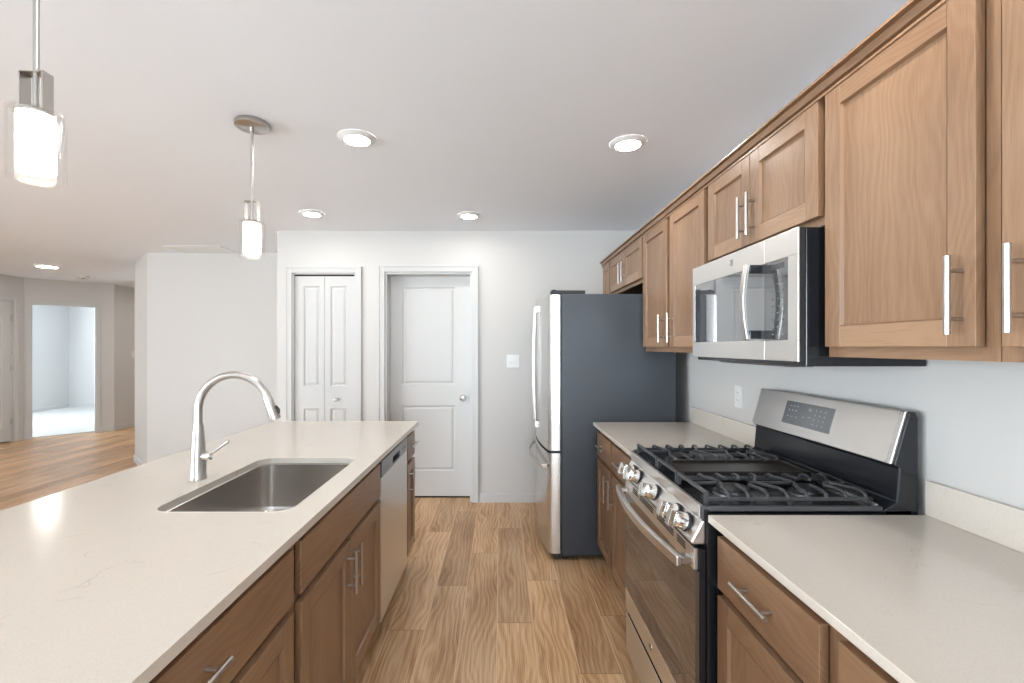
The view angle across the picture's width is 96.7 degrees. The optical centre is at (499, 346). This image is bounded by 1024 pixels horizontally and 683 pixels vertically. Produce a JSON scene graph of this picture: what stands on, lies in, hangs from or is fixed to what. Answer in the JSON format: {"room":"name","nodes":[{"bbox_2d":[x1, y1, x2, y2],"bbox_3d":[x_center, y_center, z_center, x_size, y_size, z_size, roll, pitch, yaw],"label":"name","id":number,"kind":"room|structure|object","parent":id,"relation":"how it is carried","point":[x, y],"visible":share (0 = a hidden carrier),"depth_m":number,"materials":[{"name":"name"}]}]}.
{"room":"kitchen","nodes":[
{"label":"kitchen","id":0,"kind":"room"},
{"bbox_2d":[0,274,23,434],"bbox_3d":[-7.275,0.175,1.190,0.150,2.450,11.380,0,0,0],"label":"wall","id":1,"kind":"structure","parent":0,"point":[9,285],"depth_m":6.83,"materials":[{"name":"grey paint"}]},
{"bbox_2d":[0,295,18,442],"bbox_3d":[-7.263,0.326,6.325,0.173,2.148,0.926,0,0,0],"label":"door","id":2,"kind":"structure","parent":1,"relation":"in","point":[9,305],"depth_m":6.68,"materials":[{"name":"grey paint"}]},
{"bbox_2d":[33,305,68,407],"bbox_3d":[-10.025,0.175,8.630,0.150,2.450,3.740,0,0,0],"label":"wall","id":3,"kind":"structure","parent":0,"point":[50,323],"depth_m":10.07,"materials":[{"name":"grey paint"}]},
{"bbox_2d":[33,403,68,411],"bbox_3d":[-9.943,1.344,8.700,0.014,0.088,3.600,0,0,0],"label":"baseboard","id":4,"kind":"structure","parent":3,"relation":"attached to","point":[52,407],"depth_m":10.06,"materials":[{"name":"grey paint"}]},
{"bbox_2d":[32,407,94,437],"bbox_3d":[-8.265,1.394,8.700,3.370,0.012,3.600,0,0,0],"label":"floor","id":5,"kind":"structure","parent":0,"point":[69,420],"depth_m":8.48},
{"bbox_2d":[24,278,113,433],"bbox_3d":[-6.872,0.175,7.292,0.120,2.450,1.046,0,0,45],"label":"wall","id":6,"kind":"structure","parent":0,"point":[34,289],"depth_m":7.50,"materials":[{"name":"grey paint"}]},
{"bbox_2d":[26,300,100,439],"bbox_3d":[-6.918,0.341,7.231,0.856,2.118,0.144,0,0,-45],"label":"door frame","id":7,"kind":"structure","parent":6,"relation":"in","point":[29,303],"depth_m":7.02,"materials":[{"name":"grey paint"}]},
{"bbox_2d":[24,426,113,439],"bbox_3d":[-6.825,1.359,7.245,0.014,0.082,1.046,0,0,45],"label":"baseboard","id":8,"kind":"structure","parent":6,"relation":"attached to","point":[107,428],"depth_m":7.54,"materials":[{"name":"grey paint"}]},
{"bbox_2d":[69,307,94,402],"bbox_3d":[-8.265,0.175,10.560,3.370,2.450,0.120,0,0,0],"label":"wall","id":9,"kind":"structure","parent":0,"point":[81,319],"depth_m":10.50,"materials":[{"name":"grey paint"}]},
{"bbox_2d":[69,403,94,406],"bbox_3d":[-8.275,1.344,10.493,3.350,0.088,0.014,0,0,0],"label":"baseboard","id":10,"kind":"structure","parent":9,"relation":"attached to","point":[70,404],"depth_m":10.49,"materials":[{"name":"grey paint"}]},
{"bbox_2d":[114,284,134,425],"bbox_3d":[-6.520,0.175,9.810,0.120,2.450,4.380,0,0,0],"label":"wall","id":11,"kind":"structure","parent":0,"point":[124,296],"depth_m":7.83,"materials":[{"name":"grey paint"}]},
{"bbox_2d":[114,422,134,430],"bbox_3d":[-6.453,1.359,9.760,0.014,0.082,4.280,0,0,0],"label":"baseboard","id":12,"kind":"structure","parent":11,"relation":"attached to","point":[131,424],"depth_m":7.81,"materials":[{"name":"grey paint"}]},
{"bbox_2d":[135,253,146,462],"bbox_3d":[-4.178,0.175,5.384,0.762,2.450,0.120,0,0,43],"label":"wall","id":13,"kind":"structure","parent":0,"point":[141,263],"depth_m":5.30,"materials":[{"name":"grey paint"}]},
{"bbox_2d":[133,454,144,465],"bbox_3d":[-4.223,1.359,5.335,0.762,0.082,0.014,0,0,43],"label":"baseboard","id":14,"kind":"structure","parent":13,"relation":"attached to","point":[137,460],"depth_m":5.40,"materials":[{"name":"grey paint"}]},
{"bbox_2d":[147,253,276,462],"bbox_3d":[-2.977,0.175,5.140,1.926,2.450,0.120,0,0,0],"label":"wall","id":15,"kind":"structure","parent":0,"point":[209,315],"depth_m":5.08,"materials":[{"name":"grey paint"}]},
{"bbox_2d":[0,426,640,682],"bbox_3d":[-4.350,1.450,3.725,11.500,0.100,16.750,0,0,0],"label":"floor","id":16,"kind":"structure","parent":0,"point":[479,596],"depth_m":2.57,"materials":[{"name":"brown wood"}]},
{"bbox_2d":[149,549,293,682],"bbox_3d":[-0.844,0.954,0.802,0.659,0.892,0.865,0,0,0],"label":"base cabinet","id":17,"kind":"object","parent":16,"relation":"on","point":[251,640],"visible":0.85,"depth_m":1.01,"materials":[{"name":"brown wood"}]},
{"bbox_2d":[289,464,379,682],"bbox_3d":[-0.844,0.954,1.671,0.659,0.892,0.873,0,0,0],"label":"base cabinet","id":18,"kind":"object","parent":16,"relation":"on","point":[335,608],"visible":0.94,"depth_m":1.58,"materials":[{"name":"brown wood"}]},
{"bbox_2d":[376,437,406,621],"bbox_3d":[-0.849,0.958,2.407,0.601,0.885,0.586,0,0,0],"label":"dishwasher","id":19,"kind":"object","parent":16,"relation":"on","point":[393,467],"visible":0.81,"depth_m":2.33,"materials":[{"name":"silver metal"}]},
{"bbox_2d":[406,430,418,555],"bbox_3d":[-0.844,0.954,2.828,0.659,0.892,0.244,0,0,0],"label":"base cabinet","id":20,"kind":"object","parent":16,"relation":"on","point":[411,443],"visible":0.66,"depth_m":2.80,"materials":[{"name":"brown wood"}]},
{"bbox_2d":[0,421,418,682],"bbox_3d":[-1.005,0.496,1.651,0.949,0.024,2.645,0,0,0],"label":"countertop","id":21,"kind":"structure","parent":20,"relation":"on","point":[100,583],"depth_m":1.07,"materials":[{"name":"beige stone"}]},
{"bbox_2d":[189,371,280,480],"bbox_3d":[-0.973,0.287,1.675,0.329,0.396,0.055,0,0,0],"label":"kitchen faucet","id":22,"kind":"object","parent":21,"relation":"on","point":[199,457],"visible":1,"depth_m":1.66,"materials":[{"name":"silver metal"}]},
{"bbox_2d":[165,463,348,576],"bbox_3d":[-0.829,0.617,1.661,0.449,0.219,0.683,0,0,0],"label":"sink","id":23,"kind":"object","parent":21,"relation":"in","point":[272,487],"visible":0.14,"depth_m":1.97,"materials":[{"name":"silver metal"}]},
{"bbox_2d":[529,290,675,558],"bbox_3d":[0.684,0.511,3.423,0.932,1.778,0.902,0,0,0],"label":"refrigerator","id":24,"kind":"object","parent":16,"relation":"on","point":[593,364],"visible":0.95,"depth_m":2.97,"materials":[{"name":"metal"}]},
{"bbox_2d":[595,431,614,569],"bbox_3d":[0.918,0.954,2.752,0.660,0.892,0.384,0,0,0],"label":"base cabinet","id":25,"kind":"object","parent":16,"relation":"on","point":[604,444],"visible":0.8,"depth_m":2.73,"materials":[{"name":"brown wood"}]},
{"bbox_2d":[607,444,630,599],"bbox_3d":[0.918,0.954,2.322,0.660,0.892,0.475,0,0,0],"label":"base cabinet","id":26,"kind":"object","parent":16,"relation":"on","point":[618,455],"visible":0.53,"depth_m":2.42,"materials":[{"name":"brown wood"}]},
{"bbox_2d":[593,422,752,456],"bbox_3d":[0.925,0.496,2.516,0.647,0.021,0.860,0,0,0],"label":"countertop","id":27,"kind":"structure","parent":26,"relation":"on","point":[626,435],"depth_m":2.50,"materials":[{"name":"beige stone"}]},
{"bbox_2d":[616,388,917,682],"bbox_3d":[0.859,0.794,1.704,0.731,1.212,0.748,0,0,0],"label":"gas range","id":28,"kind":"object","parent":16,"relation":"on","point":[810,455],"visible":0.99,"depth_m":1.53,"materials":[{"name":"silver metal"}]},
{"bbox_2d":[635,452,910,519],"bbox_3d":[0.902,0.491,1.704,0.605,0.031,0.748,0,0,0],"label":"cooktop","id":29,"kind":"object","parent":28,"relation":"in","point":[690,499],"depth_m":1.43,"materials":[{"name":"black metal"}]},
{"bbox_2d":[717,535,839,682],"bbox_3d":[0.918,0.954,1.092,0.660,0.892,0.452,0,0,0],"label":"base cabinet","id":30,"kind":"object","parent":16,"relation":"on","point":[766,633],"visible":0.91,"depth_m":1.08,"materials":[{"name":"brown wood"}]},
{"bbox_2d":[838,633,898,682],"bbox_3d":[0.918,0.954,0.533,0.660,0.892,0.666,0,0,0],"label":"base cabinet","id":31,"kind":"object","parent":16,"relation":"on","point":[854,666],"visible":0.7,"depth_m":0.80,"materials":[{"name":"brown wood"}]},
{"bbox_2d":[708,515,1023,682],"bbox_3d":[0.925,0.496,0.749,0.647,0.021,1.137,0,0,0],"label":"countertop","id":32,"kind":"structure","parent":31,"relation":"on","point":[927,599],"depth_m":0.93,"materials":[{"name":"beige stone"}]},
{"bbox_2d":[0,0,909,287],"bbox_3d":[-4.350,-1.100,3.725,11.500,0.100,16.750,0,0,0],"label":"ceiling","id":33,"kind":"structure","parent":0,"point":[509,113],"depth_m":1.98,"materials":[{"name":"white paint"}]},
{"bbox_2d":[13,0,57,177],"bbox_3d":[-1.157,-0.732,1.135,0.148,0.636,0.148,0,0,0],"label":"pendant light","id":34,"kind":"object","parent":33,"relation":"hanging from","point":[35,126],"visible":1,"depth_m":1.13,"materials":[{"name":"white glass"}]},
{"bbox_2d":[15,109,56,177],"bbox_3d":[-1.157,-0.504,1.135,0.074,0.141,0.074,0,0,0],"label":"diffuser","id":35,"kind":"object","parent":34,"relation":"attached to","point":[35,129],"depth_m":1.11,"materials":[{"name":"white glass"}]},
{"bbox_2d":[33,264,60,268],"bbox_3d":[-5.870,-1.042,5.900,0.266,0.015,0.266,0,0,0],"label":"recessed light","id":36,"kind":"object","parent":33,"relation":"in","point":[36,265],"visible":1,"depth_m":5.85,"materials":[{"name":"white plastic"}]},
{"bbox_2d":[78,275,89,278],"bbox_3d":[-6.150,-1.029,6.720,0.130,0.041,0.130,0,0,0],"label":"smoke detector","id":37,"kind":"object","parent":33,"relation":"attached to","point":[79,276],"visible":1,"depth_m":6.68,"materials":[{"name":"white plastic"}]},
{"bbox_2d":[164,246,236,252],"bbox_3d":[-3.190,-1.046,4.865,0.580,0.008,0.310,0,0,0],"label":"ceiling vent","id":38,"kind":"object","parent":33,"relation":"in","point":[186,249],"visible":1,"depth_m":4.88,"materials":[{"name":"white plastic"}]},
{"bbox_2d":[234,115,269,255],"bbox_3d":[-1.161,-0.732,2.130,0.148,0.636,0.148,0,0,0],"label":"pendant light","id":39,"kind":"object","parent":33,"relation":"hanging from","point":[253,125],"visible":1,"depth_m":2.12,"materials":[{"name":"white glass"}]},
{"bbox_2d":[243,222,260,255],"bbox_3d":[-1.161,-0.504,2.130,0.074,0.141,0.074,0,0,0],"label":"diffuser","id":40,"kind":"object","parent":39,"relation":"attached to","point":[251,230],"depth_m":2.10,"materials":[{"name":"white glass"}]},
{"bbox_2d":[299,209,324,216],"bbox_3d":[-1.473,-1.042,3.565,0.190,0.015,0.190,0,0,0],"label":"recessed light","id":41,"kind":"object","parent":33,"relation":"in","point":[307,212],"visible":1,"depth_m":3.53,"materials":[{"name":"white plastic"}]},
{"bbox_2d":[337,129,376,146],"bbox_3d":[-0.718,-1.042,2.286,0.190,0.015,0.190,0,0,0],"label":"recessed light","id":42,"kind":"object","parent":33,"relation":"in","point":[354,137],"visible":1,"depth_m":2.26,"materials":[{"name":"white plastic"}]},
{"bbox_2d":[457,212,480,218],"bbox_3d":[-0.247,-1.042,3.620,0.190,0.015,0.190,0,0,0],"label":"recessed light","id":43,"kind":"object","parent":33,"relation":"in","point":[465,215],"visible":1,"depth_m":3.58,"materials":[{"name":"white plastic"}]},
{"bbox_2d":[609,134,646,151],"bbox_3d":[0.659,-1.042,2.342,0.190,0.015,0.190,0,0,0],"label":"recessed light","id":44,"kind":"object","parent":33,"relation":"in","point":[631,142],"visible":1,"depth_m":2.31,"materials":[{"name":"white plastic"}]},
{"bbox_2d":[277,231,636,492],"bbox_3d":[-0.382,0.175,4.168,3.264,2.450,0.115,0,0,0],"label":"wall","id":45,"kind":"structure","parent":0,"point":[517,269],"depth_m":4.11,"materials":[{"name":"grey paint"}]},
{"bbox_2d":[285,267,361,420],"bbox_3d":[-1.589,0.339,4.156,0.682,2.123,0.138,0,0,0],"label":"door","id":46,"kind":"structure","parent":45,"relation":"in","point":[323,305],"depth_m":4.13,"materials":[{"name":"grey paint"}]},
{"bbox_2d":[378,265,477,502],"bbox_3d":[-0.646,0.333,4.184,0.902,2.135,0.193,0,0,0],"label":"door","id":47,"kind":"structure","parent":45,"relation":"in","point":[428,314],"depth_m":4.23,"materials":[{"name":"grey paint"}]},
{"bbox_2d":[415,496,469,496],"bbox_3d":[-0.646,1.398,4.252,0.750,0.004,0.040,0,0,0],"label":"trim","id":48,"kind":"structure","parent":45,"relation":"attached to","point":[415,496],"depth_m":4.25,"materials":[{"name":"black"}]},
{"bbox_2d":[478,493,535,502],"bbox_3d":[-0.832,1.359,4.103,2.364,0.082,0.014,0,0,0],"label":"baseboard","id":49,"kind":"structure","parent":45,"relation":"attached to","point":[482,497],"depth_m":4.10,"materials":[{"name":"grey paint"}]},
{"bbox_2d":[507,355,519,367],"bbox_3d":[0.118,0.128,4.105,0.116,0.115,0.010,0,0,0],"label":"light switch","id":50,"kind":"object","parent":45,"relation":"attached to","point":[513,361],"visible":1,"depth_m":4.10,"materials":[{"name":"white plastic"}]},
{"bbox_2d":[676,352,1023,514],"bbox_3d":[1.325,0.175,3.750,0.150,2.450,16.500,0,0,0],"label":"wall","id":51,"kind":"structure","parent":0,"point":[970,414],"depth_m":1.31,"materials":[{"name":"grey paint"}]},
{"bbox_2d":[603,262,612,293],"bbox_3d":[1.085,-0.353,3.965,0.326,0.762,0.280,0,0,0],"label":"upper cabinet","id":52,"kind":"object","parent":51,"relation":"attached to","point":[606,269],"visible":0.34,"depth_m":3.98,"materials":[{"name":"brown wood"}]},
{"bbox_2d":[610,238,642,293],"bbox_3d":[1.067,-0.582,3.388,0.362,0.305,0.865,0,0,0],"label":"upper cabinet","id":53,"kind":"object","parent":51,"relation":"attached to","point":[626,270],"visible":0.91,"depth_m":3.33,"materials":[{"name":"brown wood"}]},
{"bbox_2d":[643,189,710,352],"bbox_3d":[1.067,-0.353,2.498,0.362,0.762,0.905,0,0,0],"label":"upper cabinet","id":54,"kind":"object","parent":51,"relation":"attached to","point":[678,245],"visible":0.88,"depth_m":2.42,"materials":[{"name":"brown wood"}]},
{"bbox_2d":[600,0,947,267],"bbox_3d":[1.073,-0.737,2.178,0.349,0.046,3.855,0,0,0],"label":"crown molding","id":55,"kind":"structure","parent":54,"relation":"attached to","point":[912,12],"depth_m":1.33,"materials":[{"name":"brown wood"}]},
{"bbox_2d":[690,407,755,446],"bbox_3d":[1.240,0.436,2.516,0.019,0.100,0.860,0,0,0],"label":"backsplash","id":56,"kind":"structure","parent":51,"relation":"attached to","point":[740,431],"depth_m":2.49,"materials":[{"name":"beige stone"}]},
{"bbox_2d":[735,385,741,408],"bbox_3d":[1.246,0.260,2.380,0.009,0.115,0.070,0,0,0],"label":"wall outlet","id":57,"kind":"object","parent":51,"relation":"attached to","point":[738,389],"visible":1,"depth_m":2.37,"materials":[{"name":"white plastic"}]},
{"bbox_2d":[708,101,824,261],"bbox_3d":[1.067,-0.544,1.674,0.362,0.379,0.732,0,0,0],"label":"upper cabinet","id":58,"kind":"object","parent":51,"relation":"attached to","point":[777,188],"visible":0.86,"depth_m":1.54,"materials":[{"name":"brown wood"}]},
{"bbox_2d":[693,227,925,366],"bbox_3d":[1.025,-0.143,1.692,0.442,0.418,0.727,0,0,0],"label":"microwave","id":59,"kind":"object","parent":58,"relation":"attached to","point":[763,302],"visible":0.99,"depth_m":1.47,"materials":[{"name":"silver metal"}]},
{"bbox_2d":[825,0,1001,361],"bbox_3d":[1.067,-0.353,1.082,0.362,0.762,0.448,0,0,0],"label":"upper cabinet","id":60,"kind":"object","parent":51,"relation":"attached to","point":[913,136],"visible":0.98,"depth_m":1.01,"materials":[{"name":"brown wood"}]},
{"bbox_2d":[925,481,1023,552],"bbox_3d":[1.240,0.436,0.749,0.019,0.100,1.137,0,0,0],"label":"backsplash","id":61,"kind":"structure","parent":51,"relation":"attached to","point":[1001,523],"depth_m":1.18,"materials":[{"name":"beige stone"}]},
{"bbox_2d":[1002,0,1023,362],"bbox_3d":[1.067,-0.353,0.553,0.362,0.762,0.606,0,0,0],"label":"upper cabinet","id":62,"kind":"object","parent":51,"relation":"attached to","point":[1012,10],"visible":1,"depth_m":0.82,"materials":[{"name":"brown wood"}]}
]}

